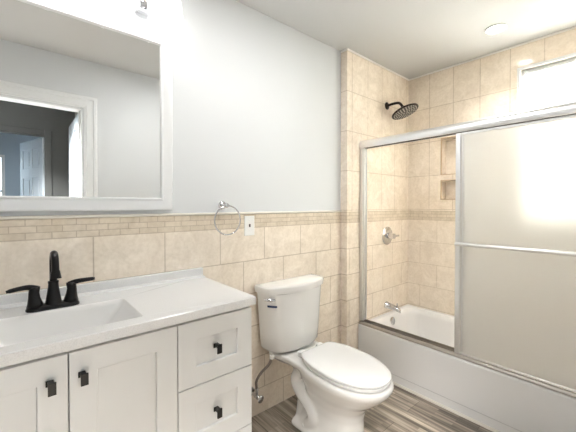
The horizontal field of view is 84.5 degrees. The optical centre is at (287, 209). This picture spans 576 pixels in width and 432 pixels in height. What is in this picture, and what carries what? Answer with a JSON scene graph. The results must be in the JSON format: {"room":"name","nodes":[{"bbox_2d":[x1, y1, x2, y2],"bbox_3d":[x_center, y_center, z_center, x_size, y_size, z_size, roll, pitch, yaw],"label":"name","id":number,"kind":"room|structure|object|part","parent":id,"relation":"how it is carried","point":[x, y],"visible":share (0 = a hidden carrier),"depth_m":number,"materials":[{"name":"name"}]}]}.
{"room":"bathroom","nodes":[
{"label":"bathroom","id":0,"kind":"room"},
{"bbox_2d":[0,0,340,215],"bbox_3d":[-0.355,0.028,1.870,4.000,2.440,0.143,-1,1,-41],"label":"wall","id":1,"kind":"structure","parent":0,"point":[257,98],"depth_m":1.87,"materials":[{"name":"white paint"}]},
{"bbox_2d":[0,0,172,211],"bbox_3d":[-0.921,-0.415,1.259,0.923,0.843,0.032,-1,2,-41],"label":"wall mirror","id":2,"kind":"object","parent":1,"relation":"attached to","point":[86,94],"visible":1,"depth_m":1.31,"materials":[{"name":"grey mirror"}]},
{"bbox_2d":[0,267,202,305],"bbox_3d":[-0.815,0.333,1.360,0.958,0.045,0.020,-1,1,-41],"label":"backsplash","id":3,"kind":"structure","parent":1,"relation":"attached to","point":[11,298],"depth_m":1.39,"materials":[{"name":"white stone"}]},
{"bbox_2d":[95,0,183,30],"bbox_3d":[-0.804,-0.950,1.251,0.784,0.203,0.188,-1,1,-41],"label":"vanity light","id":4,"kind":"object","parent":1,"relation":"attached to","point":[166,15],"visible":1,"depth_m":1.40,"materials":[{"name":"white glass"}]},
{"bbox_3d":[-0.713,-0.930,1.306,0.154,0.161,0.154,-1,1,-41],"label":"lamp shade","id":5,"kind":"part","parent":4,"relation":"part of","materials":[{"name":"white glass"}]},
{"bbox_3d":[-0.553,-0.932,1.443,0.154,0.161,0.154,-1,1,-41],"label":"lamp shade","id":6,"kind":"part","parent":4,"relation":"part of","materials":[{"name":"white glass"}]},
{"bbox_2d":[0,212,340,416],"bbox_3d":[-0.671,0.643,1.508,2.837,1.220,0.007,-1,1,-41],"label":"wainscoting","id":7,"kind":"structure","parent":1,"relation":"attached to","point":[281,246],"depth_m":1.70,"materials":[{"name":"tile"}]},
{"bbox_2d":[0,210,341,219],"bbox_3d":[-0.669,0.027,1.496,2.836,0.014,0.014,-1,1,-41],"label":"trim","id":8,"kind":"structure","parent":1,"relation":"attached to","point":[272,212],"depth_m":1.47,"materials":[{"name":"beige tile"}]},
{"bbox_2d":[214,201,240,234],"bbox_3d":[-0.344,0.047,1.745,0.165,0.188,0.060,-1,1,-41],"label":"towel ring","id":9,"kind":"object","parent":1,"relation":"attached to","point":[222,205],"visible":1,"depth_m":1.74,"materials":[{"name":"silver metal"}]},
{"bbox_2d":[244,216,253,235],"bbox_3d":[-0.227,0.096,1.871,0.070,0.116,0.008,-1,1,-41],"label":"outlet plate","id":10,"kind":"object","parent":1,"relation":"attached to","point":[248,220],"visible":1,"depth_m":1.86,"materials":[{"name":"white plastic"}]},
{"bbox_2d":[252,387,263,402],"bbox_3d":[-0.188,1.077,1.852,0.054,0.077,0.108,-1,1,-41],"label":"water supply valve","id":11,"kind":"object","parent":1,"relation":"attached to","point":[259,398],"visible":0.81,"depth_m":1.83,"materials":[{"name":"silver metal"}]},
{"bbox_3d":[-0.160,1.091,1.827,0.045,0.046,0.032,-1,1,-41],"label":"knob","id":12,"kind":"part","parent":11,"relation":"part of","materials":[{"name":"silver metal"}]},
{"bbox_2d":[255,354,273,388],"bbox_3d":[-0.136,0.944,1.845,0.113,0.194,0.027,0,1,-10],"label":"supply hose","id":13,"kind":"object","parent":11,"relation":"attached to","point":[271,355],"visible":1,"depth_m":1.84,"materials":[{"name":"silver metal"}]},
{"bbox_2d":[252,385,491,431],"bbox_3d":[1.376,1.316,-0.124,4.000,0.080,5.450,-1,1,-41],"label":"floor","id":14,"kind":"structure","parent":0,"point":[403,411],"depth_m":1.88,"materials":[{"name":"brown wood"}]},
{"bbox_2d":[0,306,251,431],"bbox_3d":[-0.655,0.824,1.181,0.942,0.868,0.511,-1,1,-41],"label":"vanity cabinet","id":15,"kind":"object","parent":14,"relation":"on","point":[195,375],"visible":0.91,"depth_m":1.04,"materials":[{"name":"white paint"}]},
{"bbox_3d":[-0.749,0.779,0.809,0.312,0.735,0.018,-1,1,-41],"label":"door","id":16,"kind":"part","parent":15,"relation":"part of","materials":[{"name":"white paint"}]},
{"bbox_3d":[-0.646,0.487,0.864,0.022,0.034,0.027,-1,1,-41],"label":"handle","id":17,"kind":"part","parent":15,"relation":"part of","materials":[{"name":"black metal"}]},
{"bbox_3d":[-0.589,0.486,0.913,0.022,0.034,0.027,-1,1,-41],"label":"handle","id":18,"kind":"part","parent":15,"relation":"part of","materials":[{"name":"black metal"}]},
{"bbox_3d":[-0.510,0.776,1.015,0.312,0.735,0.018,-1,1,-41],"label":"door","id":19,"kind":"part","parent":15,"relation":"part of","materials":[{"name":"white paint"}]},
{"bbox_2d":[0,267,255,367],"bbox_3d":[-0.657,0.394,1.177,0.958,0.163,0.505,-1,1,-41],"label":"countertop","id":20,"kind":"structure","parent":15,"relation":"on","point":[107,310],"depth_m":1.17,"materials":[{"name":"white stone"}]},
{"bbox_2d":[6,250,94,312],"bbox_3d":[-0.832,0.252,1.129,0.261,0.211,0.136,-1,1,-41],"label":"faucet","id":21,"kind":"object","parent":20,"relation":"on","point":[53,300],"visible":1,"depth_m":1.14,"materials":[{"name":"black metal"}]},
{"bbox_3d":[-0.922,0.278,1.101,0.088,0.027,0.009,-1,1,-44],"label":"lever","id":22,"kind":"part","parent":21,"relation":"part of","materials":[{"name":"black metal"}]},
{"bbox_3d":[-0.897,0.310,1.126,0.052,0.071,0.052,-1,1,-41],"label":"handle","id":23,"kind":"part","parent":21,"relation":"part of","materials":[{"name":"black metal"}]},
{"bbox_3d":[-0.858,0.349,1.160,0.160,0.017,0.058,-1,1,-41],"label":"plate","id":24,"kind":"part","parent":21,"relation":"part of","materials":[{"name":"black metal"}]},
{"bbox_3d":[-0.832,0.246,1.128,0.054,0.199,0.134,-1,1,-41],"label":"spout","id":25,"kind":"part","parent":21,"relation":"part of","materials":[{"name":"black metal"}]},
{"bbox_3d":[-0.818,0.309,1.193,0.052,0.071,0.052,-1,1,-41],"label":"handle","id":26,"kind":"part","parent":21,"relation":"part of","materials":[{"name":"black metal"}]},
{"bbox_3d":[-0.791,0.276,1.214,0.088,0.028,0.009,-1,1,-37],"label":"lever","id":27,"kind":"part","parent":21,"relation":"part of","materials":[{"name":"black metal"}]},
{"bbox_2d":[0,298,142,346],"bbox_3d":[-0.737,0.419,1.032,0.430,0.118,0.275,-1,1,-41],"label":"basin","id":28,"kind":"object","parent":20,"relation":"in","point":[15,330],"depth_m":1.13,"materials":[{"name":"white ceramic"}]},
{"bbox_3d":[-0.273,0.523,1.216,0.308,0.235,0.018,-1,1,-41],"label":"drawer","id":29,"kind":"part","parent":15,"relation":"part of","materials":[{"name":"white paint"}]},
{"bbox_3d":[-0.273,0.765,1.219,0.308,0.242,0.018,-1,1,-41],"label":"drawer","id":30,"kind":"part","parent":15,"relation":"part of","materials":[{"name":"white paint"}]},
{"bbox_3d":[-0.264,0.765,1.197,0.022,0.034,0.027,-1,1,-41],"label":"handle","id":31,"kind":"part","parent":15,"relation":"part of","materials":[{"name":"black metal"}]},
{"bbox_3d":[-0.264,0.522,1.194,0.022,0.034,0.027,-1,1,-41],"label":"handle","id":32,"kind":"part","parent":15,"relation":"part of","materials":[{"name":"black metal"}]},
{"bbox_3d":[-0.273,1.014,1.223,0.308,0.252,0.018,-1,1,-41],"label":"drawer","id":33,"kind":"part","parent":15,"relation":"part of","materials":[{"name":"white paint"}]},
{"bbox_2d":[254,274,393,431],"bbox_3d":[0.223,0.846,1.767,0.488,0.806,0.737,-1,1,-41],"label":"toilet","id":34,"kind":"object","parent":14,"relation":"on","point":[334,384],"visible":1,"depth_m":1.77,"materials":[{"name":"white ceramic"}]},
{"bbox_3d":[-0.102,0.521,1.813,0.063,0.028,0.033,0,1,3],"label":"flush lever","id":35,"kind":"part","parent":34,"relation":"part of","materials":[{"name":"silver metal"}]},
{"bbox_3d":[0.045,0.667,1.974,0.452,0.355,0.177,-1,1,-41],"label":"tank","id":36,"kind":"part","parent":34,"relation":"part of","materials":[{"name":"white ceramic"}]},
{"bbox_3d":[0.049,0.466,1.966,0.484,0.051,0.200,-1,1,-41],"label":"tank lid","id":37,"kind":"part","parent":34,"relation":"part of","materials":[{"name":"white ceramic"}]},
{"bbox_3d":[0.317,0.826,1.701,0.351,0.021,0.495,-1,1,-41],"label":"lid","id":38,"kind":"part","parent":34,"relation":"part of","materials":[{"name":"white plastic"}]},
{"bbox_3d":[0.319,0.848,1.699,0.347,0.016,0.484,-1,1,-41],"label":"seat","id":39,"kind":"part","parent":34,"relation":"part of","materials":[{"name":"white plastic"}]},
{"bbox_2d":[358,304,575,431],"bbox_3d":[1.334,1.071,2.155,0.755,0.342,1.523,-1,1,-41],"label":"bathtub","id":40,"kind":"object","parent":14,"relation":"on","point":[502,402],"visible":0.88,"depth_m":1.94,"materials":[{"name":"white ceramic"}]},
{"bbox_3d":[0.890,0.951,2.697,0.072,0.072,0.017,-1,1,-41],"label":"overflow plate","id":41,"kind":"part","parent":40,"relation":"part of","materials":[{"name":"silver metal"}]},
{"bbox_2d":[370,304,454,346],"bbox_3d":[1.339,1.036,2.159,0.742,0.272,1.523,-1,1,-41],"label":"basin","id":42,"kind":"object","parent":40,"relation":"in","point":[425,323],"depth_m":2.70,"materials":[{"name":"white ceramic"}]},
{"bbox_2d":[393,382,499,431],"bbox_3d":[1.049,1.241,1.908,0.012,0.012,1.530,-1,1,-41],"label":"trim","id":43,"kind":"structure","parent":40,"relation":"attached to","point":[396,384],"depth_m":1.97,"materials":[{"name":"beige"}]},
{"bbox_2d":[359,101,575,397],"bbox_3d":[1.064,0.188,1.911,0.102,1.430,1.524,-1,1,-41],"label":"shower door enclosure","id":44,"kind":"object","parent":40,"relation":"on","point":[515,243],"visible":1,"depth_m":1.72,"materials":[{"name":"silver metal"}]},
{"bbox_3d":[1.078,-0.497,1.913,0.066,0.060,1.524,-1,1,-41],"label":"header rail","id":45,"kind":"part","parent":44,"relation":"part of","materials":[{"name":"silver metal"}]},
{"bbox_3d":[1.291,0.215,1.660,0.014,1.354,0.787,-1,1,-41],"label":"sliding panel","id":46,"kind":"part","parent":44,"relation":"part of","materials":[{"name":"white glass"}]},
{"bbox_3d":[1.291,0.215,1.660,0.005,1.332,0.739,-1,1,-41],"label":"frosted glass","id":47,"kind":"part","parent":44,"relation":"part of","materials":[{"name":"white glass"}]},
{"bbox_2d":[341,50,408,348],"bbox_3d":[0.806,0.016,2.733,1.013,2.440,0.062,-1,1,-41],"label":"wall","id":48,"kind":"structure","parent":0,"point":[366,86],"depth_m":2.59,"materials":[{"name":"tile"}]},
{"bbox_2d":[382,227,398,244],"bbox_3d":[0.881,0.226,2.705,0.156,0.156,0.082,-1,1,-41],"label":"shower valve","id":49,"kind":"object","parent":48,"relation":"attached to","point":[387,235],"visible":1,"depth_m":2.70,"materials":[{"name":"silver metal"}]},
{"bbox_3d":[0.899,0.226,2.712,0.088,0.052,0.069,-1,1,-41],"label":"handle","id":50,"kind":"part","parent":49,"relation":"part of","materials":[{"name":"silver metal"}]},
{"bbox_2d":[384,301,400,312],"bbox_3d":[0.891,0.824,2.687,0.060,0.075,0.134,-1,1,-41],"label":"tub spout","id":51,"kind":"object","parent":48,"relation":"attached to","point":[388,305],"visible":1,"depth_m":2.67,"materials":[{"name":"silver metal"}]},
{"bbox_2d":[385,102,418,119],"bbox_3d":[0.934,-0.835,2.613,0.216,0.164,0.268,-1,1,-41],"label":"shower","id":52,"kind":"object","parent":48,"relation":"attached to","point":[404,111],"visible":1,"depth_m":2.59,"materials":[{"name":"grey metal"}]},
{"bbox_3d":[0.898,-0.866,2.653,0.024,0.066,0.156,-1,1,-41],"label":"arm","id":53,"kind":"part","parent":52,"relation":"part of","materials":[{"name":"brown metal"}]},
{"bbox_2d":[236,0,575,78],"bbox_3d":[1.376,-1.214,-0.159,4.000,0.100,5.450,-1,1,-41],"label":"ceiling","id":54,"kind":"structure","parent":0,"point":[411,39],"depth_m":2.05,"materials":[{"name":"grey paint"}]},
{"bbox_2d":[484,23,506,34],"bbox_3d":[1.371,-1.191,2.094,0.128,0.008,0.128,-1,1,-41],"label":"recessed light","id":55,"kind":"object","parent":54,"relation":"in","point":[496,28],"visible":1,"depth_m":2.08,"materials":[{"name":"white plastic"}]},
{"bbox_2d":[446,139,455,198],"bbox_3d":[1.718,0.020,2.466,0.070,2.440,1.532,-1,1,-41],"label":"wall","id":56,"kind":"structure","parent":0,"point":[450,144],"depth_m":2.76,"materials":[{"name":"tile"}]},
{"bbox_2d":[408,28,575,315],"bbox_3d":[1.657,0.020,2.414,0.090,2.440,1.532,-1,1,-41],"label":"wall","id":57,"kind":"structure","parent":0,"point":[485,87],"depth_m":2.73,"materials":[{"name":"tile"}]},
{"bbox_2d":[440,136,455,174],"bbox_3d":[1.424,-0.453,2.615,0.012,0.318,0.320,-1,1,-41],"label":"trim","id":58,"kind":"structure","parent":57,"relation":"attached to","point":[452,136],"depth_m":2.73,"materials":[{"name":"beige tile"}]},
{"bbox_2d":[440,179,455,199],"bbox_3d":[1.424,-0.166,2.619,0.012,0.169,0.320,-1,1,-41],"label":"trim","id":59,"kind":"structure","parent":57,"relation":"attached to","point":[452,179],"depth_m":2.73,"materials":[{"name":"beige tile"}]},
{"bbox_2d":[341,26,575,80],"bbox_3d":[1.261,-1.189,2.095,0.904,0.013,1.591,-1,1,-41],"label":"trim","id":60,"kind":"structure","parent":57,"relation":"attached to","point":[574,27],"depth_m":2.46,"materials":[{"name":"white"}]},
{"bbox_2d":[517,52,575,111],"bbox_3d":[1.855,-0.450,2.107,0.023,1.152,0.561,-1,1,-41],"label":"trim","id":61,"kind":"structure","parent":57,"relation":"attached to","point":[572,54],"depth_m":2.28,"materials":[{"name":"white"}]},
{"bbox_2d":[520,57,575,111],"bbox_3d":[1.913,-0.452,2.157,0.048,1.132,0.545,-1,1,-41],"label":"window","id":62,"kind":"structure","parent":57,"relation":"in","point":[523,78],"depth_m":2.32,"materials":[{"name":"white"}]},
{"bbox_2d":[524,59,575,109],"bbox_3d":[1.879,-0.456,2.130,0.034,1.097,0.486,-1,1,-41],"label":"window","id":63,"kind":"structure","parent":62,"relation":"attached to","point":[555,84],"depth_m":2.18,"materials":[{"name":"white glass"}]}
]}

